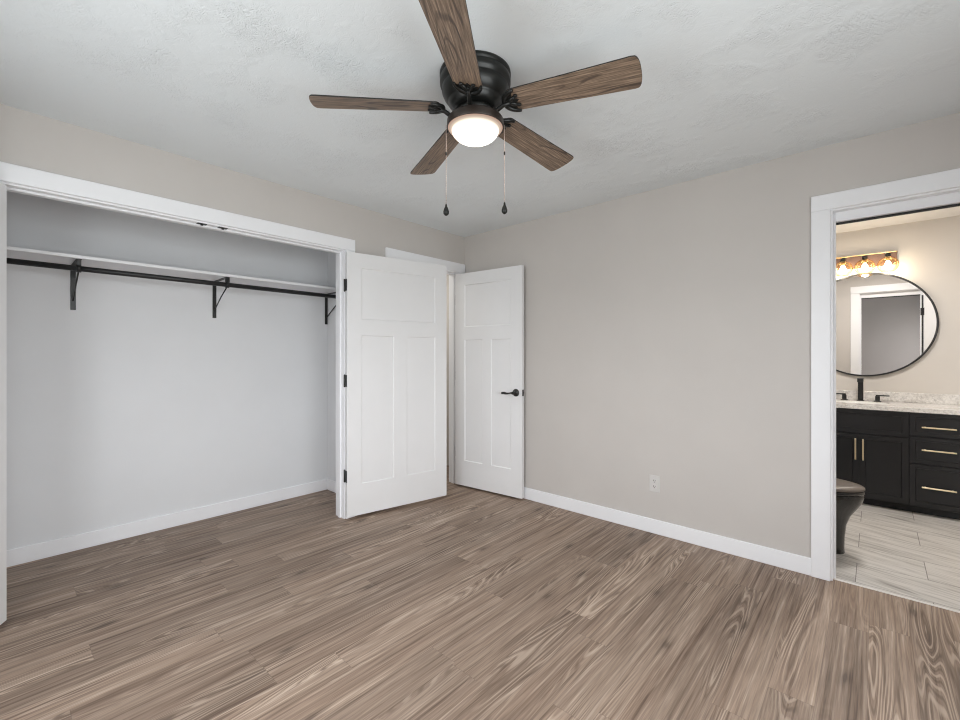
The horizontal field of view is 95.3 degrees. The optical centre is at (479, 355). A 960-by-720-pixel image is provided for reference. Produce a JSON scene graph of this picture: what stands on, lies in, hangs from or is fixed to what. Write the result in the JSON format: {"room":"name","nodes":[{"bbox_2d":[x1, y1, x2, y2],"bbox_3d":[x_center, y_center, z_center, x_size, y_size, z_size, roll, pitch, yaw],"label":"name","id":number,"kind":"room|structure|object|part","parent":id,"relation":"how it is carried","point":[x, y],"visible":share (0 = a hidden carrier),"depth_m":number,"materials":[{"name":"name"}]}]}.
{"room":"empty bedroom","nodes":[
{"label":"empty bedroom","id":0,"kind":"room"},
{"bbox_2d":[7,191,327,549],"bbox_3d":[-2.250,0.038,3.312,0.100,2.438,2.470,0,0,42],"label":"wall","id":1,"kind":"structure","parent":0,"point":[133,403],"depth_m":3.11,"materials":[{"name":"white paint"}]},
{"bbox_2d":[70,259,81,309],"bbox_3d":[-2.510,-0.438,2.720,0.308,0.285,0.026,0,0,42],"label":"shelf bracket","id":2,"kind":"object","parent":1,"relation":"attached to","point":[73,278],"visible":0.84,"depth_m":2.81,"materials":[{"name":"black metal"}]},
{"bbox_3d":[-2.622,-0.438,2.822,0.005,0.285,0.026,0,0,42],"label":"wall plate","id":3,"kind":"part","parent":2,"relation":"part of","materials":[{"name":"black metal"}]},
{"bbox_2d":[7,258,335,298],"bbox_3d":[-1.995,-0.525,3.095,0.033,0.033,2.286,0,0,42],"label":"rod","id":4,"kind":"object","parent":2,"relation":"attached to","point":[9,260],"visible":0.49,"depth_m":2.89,"materials":[{"name":"black metal"}]},
{"bbox_2d":[7,479,326,566],"bbox_3d":[-2.201,1.207,3.282,0.013,0.100,2.290,0,0,42],"label":"baseboard","id":5,"kind":"structure","parent":1,"relation":"attached to","point":[42,550],"depth_m":3.11,"materials":[{"name":"white paint"}]},
{"bbox_2d":[7,246,335,293],"bbox_3d":[-2.090,-0.591,3.180,0.315,0.020,2.290,0,0,42],"label":"closet shelf","id":6,"kind":"object","parent":1,"relation":"attached to","point":[12,252],"visible":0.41,"depth_m":2.95,"materials":[{"name":"white paint"}]},
{"bbox_2d":[213,277,229,317],"bbox_3d":[-1.965,-0.438,3.324,0.308,0.285,0.026,0,0,42],"label":"shelf bracket","id":7,"kind":"object","parent":1,"relation":"attached to","point":[227,279],"visible":0.86,"depth_m":3.40,"materials":[{"name":"black metal"}]},
{"bbox_3d":[-2.077,-0.438,3.425,0.005,0.285,0.026,0,0,42],"label":"wall plate","id":8,"kind":"part","parent":7,"relation":"part of","materials":[{"name":"black metal"}]},
{"bbox_2d":[0,104,463,263],"bbox_3d":[-1.345,0.038,3.135,0.120,2.438,4.320,0,0,42],"label":"wall","id":9,"kind":"structure","parent":0,"point":[27,139],"depth_m":2.64,"materials":[{"name":"beige paint"}]},
{"bbox_2d":[0,182,6,624],"bbox_3d":[-2.089,0.219,1.616,0.050,2.027,0.904,0,0,-19],"label":"door","id":10,"kind":"structure","parent":9,"relation":"in","point":[3,188],"depth_m":2.02,"materials":[{"name":"white paint"}]},
{"bbox_2d":[0,161,354,518],"bbox_3d":[-1.692,0.176,2.738,0.142,2.162,1.984,0,0,42],"label":"door frame","id":11,"kind":"structure","parent":9,"relation":"attached to","point":[18,179],"depth_m":2.70,"materials":[{"name":"white paint"}]},
{"bbox_2d":[344,251,446,517],"bbox_3d":[-0.674,0.219,3.620,0.904,2.027,0.054,0,0,-37],"label":"door","id":12,"kind":"structure","parent":9,"relation":"in","point":[395,376],"depth_m":3.58,"materials":[{"name":"white paint"}]},
{"bbox_2d":[385,247,464,482],"bbox_3d":[-0.514,0.176,4.042,0.142,2.162,0.943,0,0,42],"label":"door frame","id":13,"kind":"structure","parent":9,"relation":"attached to","point":[453,268],"depth_m":4.32,"materials":[{"name":"white paint"}]},
{"bbox_3d":[-0.469,0.176,4.001,0.020,2.162,0.943,0,0,42],"label":"casing","id":14,"kind":"part","parent":13,"relation":"part of","materials":[{"name":"white paint"}]},
{"bbox_2d":[328,252,335,480],"bbox_3d":[-1.159,0.038,3.937,0.680,2.438,0.080,0,0,42],"label":"wall","id":15,"kind":"structure","parent":0,"point":[331,256],"depth_m":4.08,"materials":[{"name":"white paint"}]},
{"bbox_2d":[325,292,335,323],"bbox_3d":[-1.335,-0.438,4.020,0.308,0.285,0.026,0,0,42],"label":"shelf bracket","id":16,"kind":"object","parent":15,"relation":"attached to","point":[326,299],"visible":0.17,"depth_m":4.11,"materials":[{"name":"black metal"}]},
{"bbox_3d":[-1.448,-0.438,4.122,0.005,0.285,0.026,0,0,42],"label":"wall plate","id":17,"kind":"part","parent":16,"relation":"part of","materials":[{"name":"black metal"}]},
{"bbox_2d":[327,479,335,492],"bbox_3d":[-1.186,1.207,3.898,0.667,0.100,0.013,0,0,42],"label":"baseboard","id":18,"kind":"structure","parent":15,"relation":"attached to","point":[331,485],"depth_m":4.06,"materials":[{"name":"white paint"}]},
{"bbox_2d":[447,275,448,464],"bbox_3d":[-0.524,0.038,5.237,1.480,2.438,0.100,0,0,42],"label":"wall","id":19,"kind":"structure","parent":0,"point":[447,275],"depth_m":5.03,"materials":[{"name":"beige paint"}]},
{"bbox_2d":[0,476,959,719],"bbox_3d":[0.299,1.282,2.963,5.950,0.050,6.270,0,0,42],"label":"floor","id":20,"kind":"structure","parent":0,"point":[465,603],"depth_m":2.06,"materials":[{"name":"wood"}]},
{"bbox_2d":[836,478,865,553],"bbox_3d":[2.133,0.870,2.970,0.726,0.775,0.394,0,0,42],"label":"toilet","id":21,"kind":"object","parent":20,"relation":"on","point":[849,495],"visible":0.17,"depth_m":2.73,"materials":[{"name":"black ceramic"}]},
{"bbox_3d":[2.204,0.854,2.906,0.534,0.019,0.374,0,0,42],"label":"seat","id":22,"kind":"part","parent":21,"relation":"part of","materials":[{"name":"black ceramic"}]},
{"bbox_3d":[2.203,0.829,2.907,0.534,0.024,0.372,0,0,42],"label":"lid","id":23,"kind":"part","parent":21,"relation":"part of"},
{"bbox_2d":[833,578,959,612],"bbox_3d":[2.216,1.259,2.263,0.610,0.016,0.010,0,0,42],"label":"threshold","id":24,"kind":"object","parent":20,"relation":"on","point":[833,578],"visible":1,"depth_m":2.29,"materials":[{"name":"metal"}]},
{"bbox_2d":[836,408,959,519],"bbox_3d":[3.489,0.852,3.773,0.923,0.810,0.588,0,0,42],"label":"vanity cabinet","id":25,"kind":"object","parent":20,"relation":"on","point":[907,461],"visible":0.8,"depth_m":3.51,"materials":[{"name":"black paint"}]},
{"bbox_3d":[3.091,0.918,3.796,0.294,0.522,0.020,0,0,42],"label":"door","id":26,"kind":"part","parent":25,"relation":"part of","materials":[{"name":"black paint"}]},
{"bbox_3d":[3.165,0.783,3.692,0.011,0.178,0.034,0,0,42],"label":"handle","id":27,"kind":"part","parent":25,"relation":"part of","materials":[{"name":"gold metal"}]},
{"bbox_3d":[3.201,0.783,3.660,0.011,0.178,0.034,0,0,42],"label":"handle","id":28,"kind":"part","parent":25,"relation":"part of","materials":[{"name":"gold metal"}]},
{"bbox_3d":[3.312,0.918,3.596,0.296,0.522,0.020,0,0,42],"label":"door","id":29,"kind":"part","parent":25,"relation":"part of","materials":[{"name":"black paint"}]},
{"bbox_2d":[836,390,959,414],"bbox_3d":[3.493,0.440,3.779,0.947,0.226,0.574,0,0,42],"label":"countertop","id":30,"kind":"structure","parent":25,"relation":"on","point":[949,404],"depth_m":3.75,"materials":[{"name":"stone"}]},
{"bbox_2d":[836,401,885,403],"bbox_3d":[3.376,0.485,3.889,0.398,0.137,0.278,0,0,42],"label":"sink basin","id":31,"kind":"object","parent":30,"relation":"in","point":[856,402],"depth_m":3.96,"materials":[{"name":"white ceramic"}]},
{"bbox_2d":[836,378,889,401],"bbox_3d":[3.460,0.307,3.983,0.390,0.210,0.162,0,0,42],"label":"faucet","id":32,"kind":"object","parent":30,"relation":"on","point":[860,381],"visible":0.95,"depth_m":4.00,"materials":[{"name":"black metal"}]},
{"bbox_3d":[3.391,0.382,4.118,0.106,0.061,0.052,0,0,42],"label":"handle","id":33,"kind":"part","parent":32,"relation":"part of","materials":[{"name":"black metal"}]},
{"bbox_3d":[3.460,0.307,3.983,0.054,0.210,0.162,0,0,42],"label":"spout","id":34,"kind":"part","parent":32,"relation":"part of","materials":[{"name":"black metal"}]},
{"bbox_3d":[3.602,0.382,3.927,0.106,0.061,0.052,0,0,42],"label":"handle","id":35,"kind":"part","parent":32,"relation":"part of","materials":[{"name":"black metal"}]},
{"bbox_3d":[3.544,1.017,3.387,0.315,0.324,0.020,0,0,42],"label":"drawer","id":36,"kind":"part","parent":25,"relation":"part of","materials":[{"name":"black paint"}]},
{"bbox_3d":[3.544,0.744,3.387,0.315,0.211,0.020,0,0,42],"label":"drawer","id":37,"kind":"part","parent":25,"relation":"part of","materials":[{"name":"black paint"}]},
{"bbox_3d":[3.544,0.543,3.387,0.315,0.179,0.020,0,0,42],"label":"drawer","id":38,"kind":"part","parent":25,"relation":"part of","materials":[{"name":"black paint"}]},
{"bbox_3d":[3.527,1.027,3.366,0.188,0.011,0.034,0,0,42],"label":"handle","id":39,"kind":"part","parent":25,"relation":"part of","materials":[{"name":"gold metal"}]},
{"bbox_3d":[3.527,0.736,3.366,0.188,0.011,0.034,0,0,42],"label":"handle","id":40,"kind":"part","parent":25,"relation":"part of","materials":[{"name":"gold metal"}]},
{"bbox_3d":[3.527,0.559,3.366,0.188,0.011,0.034,0,0,42],"label":"handle","id":41,"kind":"part","parent":25,"relation":"part of","materials":[{"name":"gold metal"}]},
{"bbox_2d":[0,0,959,236],"bbox_3d":[0.970,-1.211,2.438,4.250,0.060,6.150,0,0,42],"label":"ceiling","id":42,"kind":"structure","parent":0,"point":[727,85],"depth_m":1.91,"materials":[{"name":"white paint"}]},
{"bbox_2d":[309,0,641,215],"bbox_3d":[0.013,-0.885,1.865,1.276,0.591,1.234,0,0,42],"label":"ceiling fan","id":43,"kind":"object","parent":42,"relation":"hanging from","point":[475,84],"visible":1,"depth_m":1.73,"materials":[{"name":"brown wood"}]},
{"bbox_3d":[-0.418,-1.018,1.771,0.510,0.006,0.145,-3,13,-10],"label":"blade","id":44,"kind":"part","parent":43,"relation":"part of","materials":[{"name":"brown wood"}]},
{"bbox_3d":[-0.207,-1.018,2.197,0.145,0.006,0.510,-14,4,-27],"label":"blade","id":45,"kind":"part","parent":43,"relation":"part of","materials":[{"name":"brown wood"}]},
{"bbox_3d":[-0.079,-1.018,1.438,0.145,0.006,0.510,13,5,8],"label":"blade","id":46,"kind":"part","parent":43,"relation":"part of","materials":[{"name":"brown wood"}]},
{"bbox_3d":[-0.020,-0.925,1.838,0.229,0.060,0.229,0,0,42],"label":"lamp shade","id":47,"kind":"part","parent":43,"relation":"part of","materials":[{"name":"white glass"}]},
{"bbox_3d":[0.103,-0.804,1.838,0.004,0.329,0.003,0,0,42],"label":"pull chain","id":48,"kind":"part","parent":43,"relation":"part of","materials":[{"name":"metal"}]},
{"bbox_3d":[0.264,-1.018,2.127,0.145,0.006,0.510,-17,-15,43],"label":"blade","id":49,"kind":"part","parent":43,"relation":"part of","materials":[{"name":"brown wood"}]},
{"bbox_3d":[0.342,-1.018,1.658,0.510,0.006,0.145,3,-11,26],"label":"blade","id":50,"kind":"part","parent":43,"relation":"part of","materials":[{"name":"brown wood"}]},
{"bbox_2d":[455,265,523,498],"bbox_3d":[0.072,0.226,4.035,0.772,2.027,0.167,0,0,37],"label":"door","id":51,"kind":"structure","parent":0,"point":[489,304],"depth_m":4.00,"materials":[{"name":"white paint"}]},
{"bbox_3d":[0.262,0.322,3.829,0.150,0.066,0.066,0,0,37],"label":"handle","id":52,"kind":"part","parent":51,"relation":"part of","materials":[{"name":"black metal"}]},
{"bbox_2d":[464,112,959,557],"bbox_3d":[1.359,0.038,3.077,3.970,2.438,0.120,0,0,42],"label":"wall","id":53,"kind":"structure","parent":0,"point":[667,330],"depth_m":2.96,"materials":[{"name":"beige paint"}]},
{"bbox_2d":[649,474,659,492],"bbox_3d":[1.236,0.905,3.101,0.074,0.118,0.009,0,0,42],"label":"wall outlet","id":54,"kind":"object","parent":53,"relation":"attached to","point":[654,481],"visible":1,"depth_m":3.10,"materials":[{"name":"white plastic"}]},
{"bbox_2d":[524,487,810,575],"bbox_3d":[0.869,1.207,3.430,2.770,0.100,0.013,0,0,42],"label":"baseboard","id":55,"kind":"structure","parent":53,"relation":"attached to","point":[774,557],"depth_m":2.97,"materials":[{"name":"white paint"}]},
{"bbox_2d":[811,168,959,580],"bbox_3d":[2.235,0.176,2.285,0.800,2.162,0.160,0,0,42],"label":"door frame","id":56,"kind":"structure","parent":53,"relation":"attached to","point":[939,190],"depth_m":2.45,"materials":[{"name":"white paint"}]},
{"bbox_2d":[836,215,959,394],"bbox_3d":[3.784,0.038,3.971,2.130,2.438,0.100,0,0,42],"label":"wall","id":57,"kind":"structure","parent":0,"point":[928,254],"depth_m":3.81,"materials":[{"name":"paint"}]},
{"bbox_2d":[836,251,897,272],"bbox_3d":[3.530,-0.845,4.017,0.456,0.194,0.171,0,0,42],"label":"vanity light","id":58,"kind":"object","parent":57,"relation":"attached to","point":[886,259],"visible":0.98,"depth_m":4.03,"materials":[{"name":"brown metal"}]},
{"bbox_3d":[3.407,-0.814,4.112,0.050,0.067,0.049,0,0,42],"label":"light bulb","id":59,"kind":"part","parent":58,"relation":"part of","materials":[{"name":"white glass"}]},
{"bbox_3d":[3.522,-0.814,4.008,0.050,0.067,0.049,0,0,42],"label":"light bulb","id":60,"kind":"part","parent":58,"relation":"part of","materials":[{"name":"white glass"}]},
{"bbox_3d":[3.637,-0.814,3.904,0.050,0.067,0.049,0,0,42],"label":"light bulb","id":61,"kind":"part","parent":58,"relation":"part of","materials":[{"name":"white glass"}]},
{"bbox_2d":[836,273,938,375],"bbox_3d":[3.574,-0.289,4.072,0.960,0.960,0.025,0,0,42],"label":"round mirror","id":62,"kind":"object","parent":57,"relation":"attached to","point":[885,323],"visible":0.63,"depth_m":4.00,"materials":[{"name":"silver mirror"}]},
{"bbox_2d":[836,390,959,404],"bbox_3d":[3.679,0.370,3.984,0.947,0.085,0.020,0,0,42],"label":"backsplash","id":63,"kind":"structure","parent":57,"relation":"attached to","point":[950,399],"depth_m":3.88,"materials":[{"name":"stone"}]}
]}

